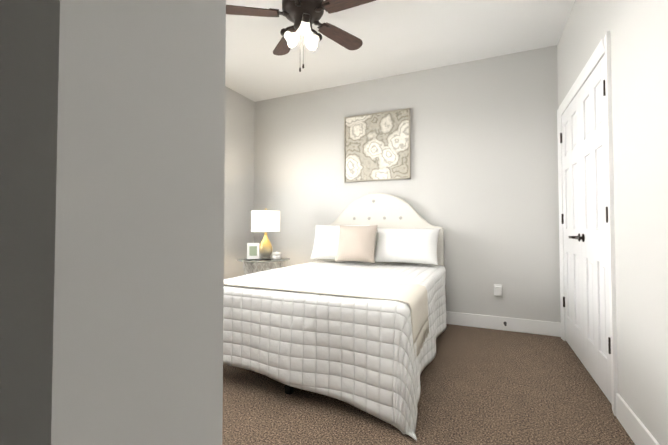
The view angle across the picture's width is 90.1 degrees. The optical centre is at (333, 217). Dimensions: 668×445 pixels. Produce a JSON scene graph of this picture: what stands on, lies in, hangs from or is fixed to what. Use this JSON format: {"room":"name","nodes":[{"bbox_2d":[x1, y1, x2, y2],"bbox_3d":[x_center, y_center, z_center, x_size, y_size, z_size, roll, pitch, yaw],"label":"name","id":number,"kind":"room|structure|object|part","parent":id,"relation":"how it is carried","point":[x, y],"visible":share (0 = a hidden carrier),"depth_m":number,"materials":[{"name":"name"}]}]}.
{"room":"bedroom","nodes":[
{"label":"bedroom","id":0,"kind":"room"},
{"bbox_2d":[0,0,225,444],"bbox_3d":[-1.002,-0.330,0.658,3.660,2.740,0.140,-1,-2,24],"label":"wall","id":1,"kind":"structure","parent":0,"point":[112,144],"depth_m":0.14,"materials":[{"name":"grey paint"}]},
{"bbox_2d":[224,86,254,278],"bbox_3d":[-1.898,-0.273,2.957,0.140,2.740,3.600,-1,-2,24],"label":"wall","id":2,"kind":"structure","parent":0,"point":[239,170],"depth_m":4.28,"materials":[{"name":"grey paint"}]},
{"bbox_2d":[225,0,574,101],"bbox_3d":[-0.336,-1.717,2.005,3.800,0.100,4.400,-1,-2,24],"label":"ceiling","id":3,"kind":"structure","parent":0,"point":[397,37],"depth_m":3.08,"materials":[{"name":"white paint"}]},
{"bbox_2d":[226,0,375,71],"bbox_3d":[-0.191,-1.349,2.368,1.137,0.618,1.165,-1,-2,24],"label":"ceiling fan","id":4,"kind":"object","parent":3,"relation":"hanging from","point":[303,16],"visible":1,"depth_m":2.37,"materials":[{"name":"brown wood"}]},
{"bbox_3d":[-0.216,-1.488,2.393,0.458,0.340,0.471,-1,-2,24],"label":"motor","id":5,"kind":"part","parent":4,"relation":"part of","materials":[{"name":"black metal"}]},
{"bbox_2d":[254,45,560,322],"bbox_3d":[0.537,-0.250,3.913,3.800,2.740,0.140,-1,-2,24],"label":"wall","id":6,"kind":"structure","parent":0,"point":[480,187],"depth_m":3.48,"materials":[{"name":"grey paint"}]},
{"bbox_2d":[344,108,410,182],"bbox_3d":[0.486,-0.822,3.849,0.780,0.780,0.037,-1,-2,24],"label":"picture","id":7,"kind":"object","parent":6,"relation":"attached to","point":[376,146],"visible":1,"depth_m":3.83,"materials":[{"name":"paper"}]},
{"bbox_2d":[494,284,501,295],"bbox_3d":[1.621,0.716,3.300,0.070,0.114,0.045,-1,-2,24],"label":"electrical outlet plate","id":8,"kind":"object","parent":6,"relation":"attached to","point":[497,289],"visible":0.42,"depth_m":3.27,"materials":[{"name":"white plastic"}]},
{"bbox_2d":[446,311,560,336],"bbox_3d":[0.500,1.053,3.798,3.520,0.130,0.040,-1,-2,24],"label":"baseboard","id":9,"kind":"structure","parent":6,"relation":"attached to","point":[548,328],"depth_m":3.27,"materials":[{"name":"white wood"}]},
{"bbox_2d":[222,324,634,444],"bbox_3d":[-0.336,1.122,1.935,3.800,0.100,4.400,-1,-2,24],"label":"floor","id":10,"kind":"structure","parent":0,"point":[482,386],"depth_m":1.91,"materials":[{"name":"carpet"}]},
{"bbox_2d":[237,256,289,274],"bbox_3d":[-0.785,0.785,3.725,0.580,0.659,0.580,-1,-2,24],"label":"nightstand","id":11,"kind":"object","parent":10,"relation":"on","point":[264,261],"visible":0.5,"depth_m":3.61,"materials":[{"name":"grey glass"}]},
{"bbox_2d":[247,243,258,258],"bbox_3d":[-0.889,0.367,3.667,0.130,0.184,0.068,0,-1,-16],"label":"photo frame","id":12,"kind":"object","parent":11,"relation":"on","point":[252,250],"visible":0.93,"depth_m":3.65,"materials":[{"name":"white wood"}]},
{"bbox_2d":[251,208,279,258],"bbox_3d":[-0.768,0.172,3.754,0.316,0.567,0.316,-1,-2,24],"label":"table lamp","id":13,"kind":"object","parent":11,"relation":"on","point":[265,220],"visible":0.96,"depth_m":3.64,"materials":[{"name":"gold metal"}]},
{"bbox_3d":[-0.768,0.036,3.757,0.316,0.230,0.316,-1,-2,24],"label":"lamp shade","id":14,"kind":"part","parent":13,"relation":"part of","materials":[{"name":"white fabric"}]},
{"bbox_2d":[272,251,280,258],"bbox_3d":[-0.642,0.413,3.724,0.094,0.084,0.094,-1,-2,24],"label":"jar","id":15,"kind":"object","parent":11,"relation":"on","point":[276,254],"visible":1,"depth_m":3.69,"materials":[{"name":"white ceramic"}]},
{"bbox_2d":[223,193,446,440],"bbox_3d":[0.091,0.392,2.860,1.592,1.404,2.076,-1,-2,24],"label":"bed","id":16,"kind":"object","parent":10,"relation":"on","point":[355,316],"visible":0.94,"depth_m":2.02,"materials":[{"name":"white fabric"}]},
{"bbox_2d":[224,282,427,343],"bbox_3d":[-0.131,0.561,2.276,1.438,0.226,0.535,-1,-2,24],"label":"throw","id":17,"kind":"object","parent":16,"relation":"on","point":[414,296],"depth_m":2.07,"materials":[{"name":"beige fabric"}]},
{"bbox_2d":[310,225,369,258],"bbox_3d":[0.061,0.269,3.707,0.707,0.414,0.232,-1,-2,24],"label":"pillow","id":18,"kind":"object","parent":16,"relation":"on","point":[326,241],"depth_m":3.68,"materials":[{"name":"white fabric"}]},
{"bbox_2d":[335,225,376,262],"bbox_3d":[0.232,0.264,3.477,0.467,0.411,0.233,-1,-2,24],"label":"pillow","id":19,"kind":"object","parent":16,"relation":"on","point":[352,243],"depth_m":3.42,"materials":[{"name":"beige fabric"}]},
{"bbox_3d":[0.493,0.265,3.781,1.430,1.104,0.073,-1,-2,24],"label":"headboard","id":20,"kind":"part","parent":16,"relation":"part of","materials":[{"name":"white fabric"}]},
{"bbox_2d":[374,228,439,264],"bbox_3d":[0.735,0.281,3.425,0.705,0.375,0.236,-1,-2,24],"label":"pillow","id":21,"kind":"object","parent":16,"relation":"on","point":[393,245],"depth_m":3.35,"materials":[{"name":"white fabric"}]},
{"bbox_2d":[557,0,667,444],"bbox_3d":[1.314,-0.318,1.152,0.160,2.740,4.260,-1,-2,24],"label":"wall","id":22,"kind":"structure","parent":0,"point":[638,29],"depth_m":1.54,"materials":[{"name":"grey paint"}]},
{"bbox_2d":[561,54,611,403],"bbox_3d":[1.827,0.065,2.436,0.035,2.014,1.218,-1,-2,24],"label":"closet door","id":23,"kind":"structure","parent":22,"relation":"in","point":[586,261],"depth_m":2.30,"materials":[{"name":"white wood"}]},
{"bbox_2d":[557,31,617,415],"bbox_3d":[1.802,0.032,2.449,0.018,2.105,1.370,-1,-2,24],"label":"door frame","id":24,"kind":"structure","parent":22,"relation":"attached to","point":[603,47],"depth_m":1.86,"materials":[{"name":"white wood"}]},
{"bbox_2d":[616,393,659,444],"bbox_3d":[1.103,0.980,0.864,0.014,0.130,2.020,-1,-2,24],"label":"baseboard","id":25,"kind":"structure","parent":22,"relation":"attached to","point":[636,429],"depth_m":1.59,"materials":[{"name":"white wood"}]}
]}

